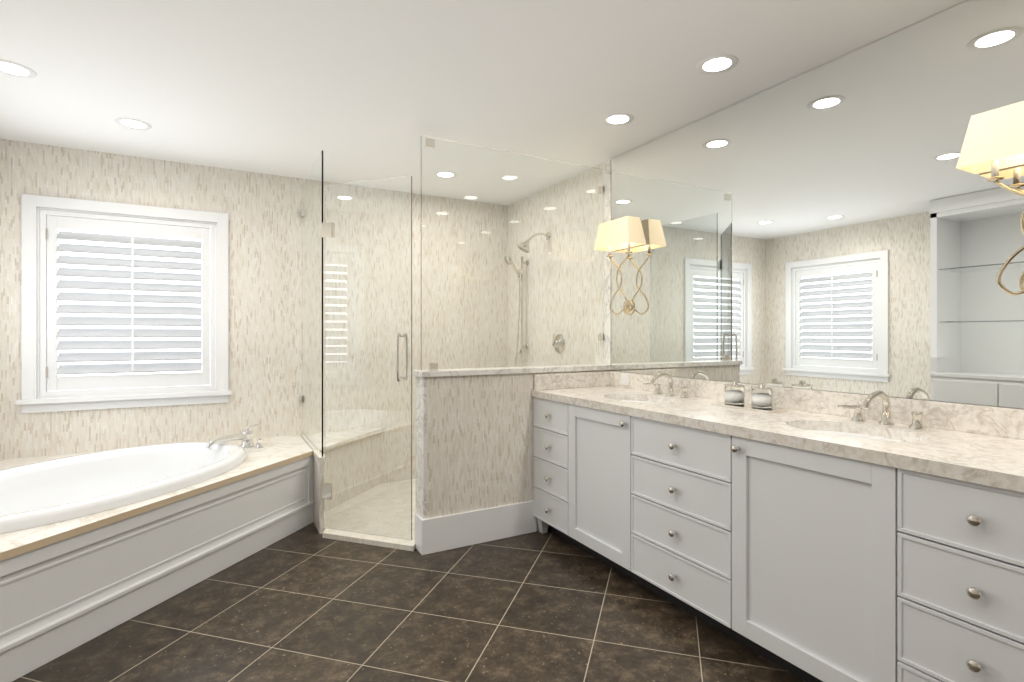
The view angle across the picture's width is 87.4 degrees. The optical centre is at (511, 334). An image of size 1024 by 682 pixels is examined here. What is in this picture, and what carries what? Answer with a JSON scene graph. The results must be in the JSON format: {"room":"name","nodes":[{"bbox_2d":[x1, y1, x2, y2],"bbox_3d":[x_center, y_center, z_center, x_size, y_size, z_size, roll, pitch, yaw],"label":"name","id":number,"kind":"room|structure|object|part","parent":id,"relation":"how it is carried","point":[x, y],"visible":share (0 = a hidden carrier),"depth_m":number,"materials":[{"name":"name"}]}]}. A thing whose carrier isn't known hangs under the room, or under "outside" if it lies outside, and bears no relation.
{"room":"bathroom","nodes":[
{"label":"bathroom","id":0,"kind":"room"},
{"bbox_2d":[0,139,420,478],"bbox_3d":[-1.719,0.020,4.185,4.040,2.460,0.150,0,0,-29],"label":"wall","id":1,"kind":"structure","parent":0,"point":[262,211],"depth_m":3.84,"materials":[{"name":"tile"}]},
{"bbox_2d":[16,194,231,412],"bbox_3d":[-2.594,-0.195,3.680,1.180,1.370,0.199,0,0,-29],"label":"window","id":2,"kind":"structure","parent":1,"relation":"in","point":[128,305],"depth_m":3.62,"materials":[{"name":"white wood"}]},
{"bbox_2d":[12,522,805,681],"bbox_3d":[-0.208,1.310,1.438,4.040,0.120,6.420,0,0,-29],"label":"floor","id":3,"kind":"structure","parent":0,"point":[308,603],"depth_m":2.29,"materials":[{"name":"tile"}]},
{"bbox_2d":[0,455,313,681],"bbox_3d":[-1.604,1.025,2.675,0.054,0.450,1.966,0,0,16],"label":"skirt","id":4,"kind":"object","parent":3,"relation":"on","point":[59,599],"visible":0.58,"depth_m":2.38,"materials":[{"name":"white wood"}]},
{"bbox_2d":[0,435,312,560],"bbox_3d":[-1.992,0.785,2.796,1.922,0.030,2.020,0,0,-29],"label":"tub deck","id":5,"kind":"object","parent":4,"relation":"on","point":[275,452],"visible":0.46,"depth_m":2.63,"materials":[{"name":"stone"}]},
{"bbox_2d":[0,442,245,533],"bbox_3d":[-2.195,0.949,2.783,1.484,0.462,1.484,0,0,-29],"label":"bathtub","id":6,"kind":"object","parent":5,"relation":"in","point":[42,493],"visible":0.56,"depth_m":3.05,"materials":[{"name":"white ceramic"}]},
{"bbox_2d":[206,423,262,449],"bbox_3d":[-1.851,0.695,3.585,0.339,0.150,0.246,0,0,-29],"label":"tub faucet","id":7,"kind":"object","parent":5,"relation":"on","point":[245,436],"visible":0.96,"depth_m":3.64,"materials":[{"name":"silver metal"}]},
{"bbox_2d":[300,434,325,533],"bbox_3d":[-1.406,1.010,3.761,0.044,0.480,0.894,0,0,-29],"label":"wall","id":8,"kind":"structure","parent":3,"relation":"on","point":[318,482],"depth_m":3.40,"materials":[{"name":"stone"}]},
{"bbox_2d":[301,151,322,445],"bbox_3d":[-1.406,-0.196,3.762,0.032,1.927,0.887,0,0,-29],"label":"glass","id":9,"kind":"object","parent":8,"relation":"on","point":[316,172],"depth_m":3.86,"materials":[{"name":"clear glass"}]},
{"bbox_3d":[-1.406,-0.197,3.761,0.010,1.927,0.887,0,0,-29],"label":"panel","id":10,"kind":"part","parent":9,"relation":"part of","materials":[{"name":"clear glass"}]},
{"bbox_2d":[322,479,415,550],"bbox_3d":[-0.492,1.235,3.954,1.813,0.030,1.435,0,0,-29],"label":"curb","id":11,"kind":"object","parent":3,"relation":"on","point":[376,540],"visible":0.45,"depth_m":3.24,"materials":[{"name":"stone"}]},
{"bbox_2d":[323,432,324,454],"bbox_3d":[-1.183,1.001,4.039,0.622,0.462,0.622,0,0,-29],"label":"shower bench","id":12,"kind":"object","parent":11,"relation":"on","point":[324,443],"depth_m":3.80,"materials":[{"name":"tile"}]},
{"bbox_2d":[313,176,411,539],"bbox_3d":[-0.881,0.135,3.240,0.623,2.130,0.125,0,0,19],"label":"glass","id":13,"kind":"object","parent":11,"relation":"on","point":[366,230],"depth_m":3.24,"materials":[{"name":"clear glass"}]},
{"bbox_3d":[-0.876,0.135,3.238,0.416,2.130,0.461,0,0,-29],"label":"door","id":14,"kind":"part","parent":13,"relation":"part of","materials":[{"name":"clear glass"}]},
{"bbox_2d":[532,395,1023,681],"bbox_3d":[0.986,0.820,2.462,0.652,0.860,2.466,0,0,-29],"label":"bathroom vanity","id":15,"kind":"object","parent":3,"relation":"on","point":[807,535],"depth_m":1.85,"materials":[{"name":"white paint"}]},
{"bbox_2d":[532,387,1023,486],"bbox_3d":[1.000,0.370,2.459,0.631,0.040,2.486,0,0,-29],"label":"countertop","id":16,"kind":"structure","parent":15,"relation":"on","point":[998,458],"depth_m":1.96,"materials":[{"name":"beige stone"}]},
{"bbox_2d":[628,395,663,402],"bbox_3d":[0.705,0.464,2.972,0.338,0.172,0.478,0,0,-29],"label":"sink","id":17,"kind":"object","parent":16,"relation":"in","point":[633,397],"depth_m":3.13,"materials":[{"name":"white ceramic"}]},
{"bbox_2d":[640,372,691,398],"bbox_3d":[0.858,0.282,3.057,0.185,0.136,0.282,0,0,-29],"label":"faucet","id":18,"kind":"object","parent":16,"relation":"on","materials":[{"name":"silver metal"}]},
{"bbox_2d":[808,423,903,442],"bbox_3d":[1.252,0.464,1.978,0.338,0.172,0.478,0,0,-29],"label":"sink","id":19,"kind":"object","parent":16,"relation":"in","point":[815,426],"depth_m":2.10,"materials":[{"name":"white ceramic"}]},
{"bbox_2d":[836,390,931,430],"bbox_3d":[1.405,0.282,2.062,0.185,0.136,0.282,0,0,-29],"label":"faucet","id":20,"kind":"object","parent":16,"relation":"on","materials":[{"name":"silver metal"}]},
{"bbox_2d":[0,0,966,193],"bbox_3d":[-0.208,-1.270,1.438,4.040,0.120,6.420,0,0,-29],"label":"ceiling","id":21,"kind":"structure","parent":0,"point":[358,90],"depth_m":2.46,"materials":[{"name":"white paint"}]},
{"bbox_2d":[0,59,36,77],"bbox_3d":[-2.256,-1.208,2.438,0.142,0.005,0.179,0,0,-29],"label":"recessed light","id":22,"kind":"object","parent":21,"relation":"in","point":[32,73],"depth_m":2.46,"materials":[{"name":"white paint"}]},
{"bbox_2d":[115,118,151,129],"bbox_3d":[-2.166,-1.208,3.069,0.170,0.005,0.181,0,0,-29],"label":"recessed light","id":23,"kind":"object","parent":21,"relation":"in","point":[118,120],"depth_m":3.06,"materials":[{"name":"white paint"}]},
{"bbox_2d":[602,113,633,125],"bbox_3d":[0.592,-1.208,3.002,0.173,0.005,0.174,0,0,-29],"label":"recessed light","id":24,"kind":"object","parent":21,"relation":"in","point":[604,120],"depth_m":3.00,"materials":[{"name":"white paint"}]},
{"bbox_2d":[696,54,737,74],"bbox_3d":[0.916,-1.208,2.394,0.175,0.006,0.175,0,0,-29],"label":"recessed light","id":25,"kind":"object","parent":21,"relation":"in","point":[699,67],"depth_m":2.40,"materials":[{"name":"white paint"}]},
{"bbox_3d":[0.917,-1.208,2.398,0.115,0.005,0.117,0,0,-29],"label":"led recessed ceiling light","id":26,"kind":"part","parent":25,"relation":"part of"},
{"bbox_2d":[412,159,610,530],"bbox_3d":[0.048,0.020,3.437,1.365,2.460,0.173,0,0,-29],"label":"wall","id":27,"kind":"structure","parent":0,"point":[474,439],"depth_m":3.23,"materials":[{"name":"tile"}]},
{"bbox_2d":[415,500,535,554],"bbox_3d":[-0.209,1.150,3.277,0.759,0.200,0.134,0,0,-29],"label":"baseboard","id":28,"kind":"structure","parent":27,"relation":"attached to","point":[446,532],"depth_m":3.19,"materials":[{"name":"white wood"}]},
{"bbox_2d":[421,135,603,370],"bbox_3d":[0.057,-0.475,3.443,1.337,1.369,0.032,0,0,-29],"label":"glass","id":29,"kind":"object","parent":27,"relation":"on","point":[512,267],"depth_m":3.39,"materials":[{"name":"clear glass"}]},
{"bbox_2d":[532,371,607,390],"bbox_3d":[0.404,0.300,3.538,0.596,0.100,0.020,0,0,-29],"label":"backsplash","id":30,"kind":"structure","parent":27,"relation":"attached to","point":[578,379],"depth_m":3.52,"materials":[{"name":"beige stone"}]},
{"bbox_2d":[620,373,628,385],"bbox_3d":[0.741,0.292,3.534,0.008,0.075,0.080,0,0,-29],"label":"outlet plate","id":31,"kind":"object","parent":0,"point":[624,377],"depth_m":3.53,"materials":[{"name":"white paint"}]},
{"bbox_2d":[593,163,1020,408],"bbox_3d":[1.532,0.020,2.309,0.150,2.460,6.270,0,0,-29],"label":"wall","id":32,"kind":"structure","parent":0,"point":[600,166],"depth_m":2.50,"materials":[{"name":"tile"}]},
{"bbox_2d":[608,371,1023,438],"bbox_3d":[1.267,0.300,2.606,0.020,0.100,2.486,0,0,-29],"label":"backsplash","id":33,"kind":"structure","parent":32,"relation":"attached to","point":[985,420],"depth_m":2.35,"materials":[{"name":"beige stone"}]},
{"bbox_2d":[611,0,1023,408],"bbox_3d":[1.280,-0.479,2.602,0.006,1.455,2.468,0,0,-29],"label":"mirror","id":34,"kind":"object","parent":32,"relation":"attached to","point":[843,224],"visible":1,"depth_m":2.31,"materials":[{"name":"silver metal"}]},
{"bbox_2d":[594,216,645,314],"bbox_3d":[0.701,-0.435,3.483,0.157,0.610,0.350,0,0,-29],"label":"sconce","id":35,"kind":"object","parent":34,"relation":"attached to","point":[627,232],"visible":1,"depth_m":3.44,"materials":[{"name":"beige fabric"}]},
{"bbox_2d":[956,101,1023,295],"bbox_3d":[1.671,-0.435,1.718,0.157,0.610,0.350,0,0,-29],"label":"sconce","id":36,"kind":"object","parent":34,"relation":"attached to","point":[993,142],"visible":1,"depth_m":1.77,"materials":[{"name":"beige fabric"}]}
]}

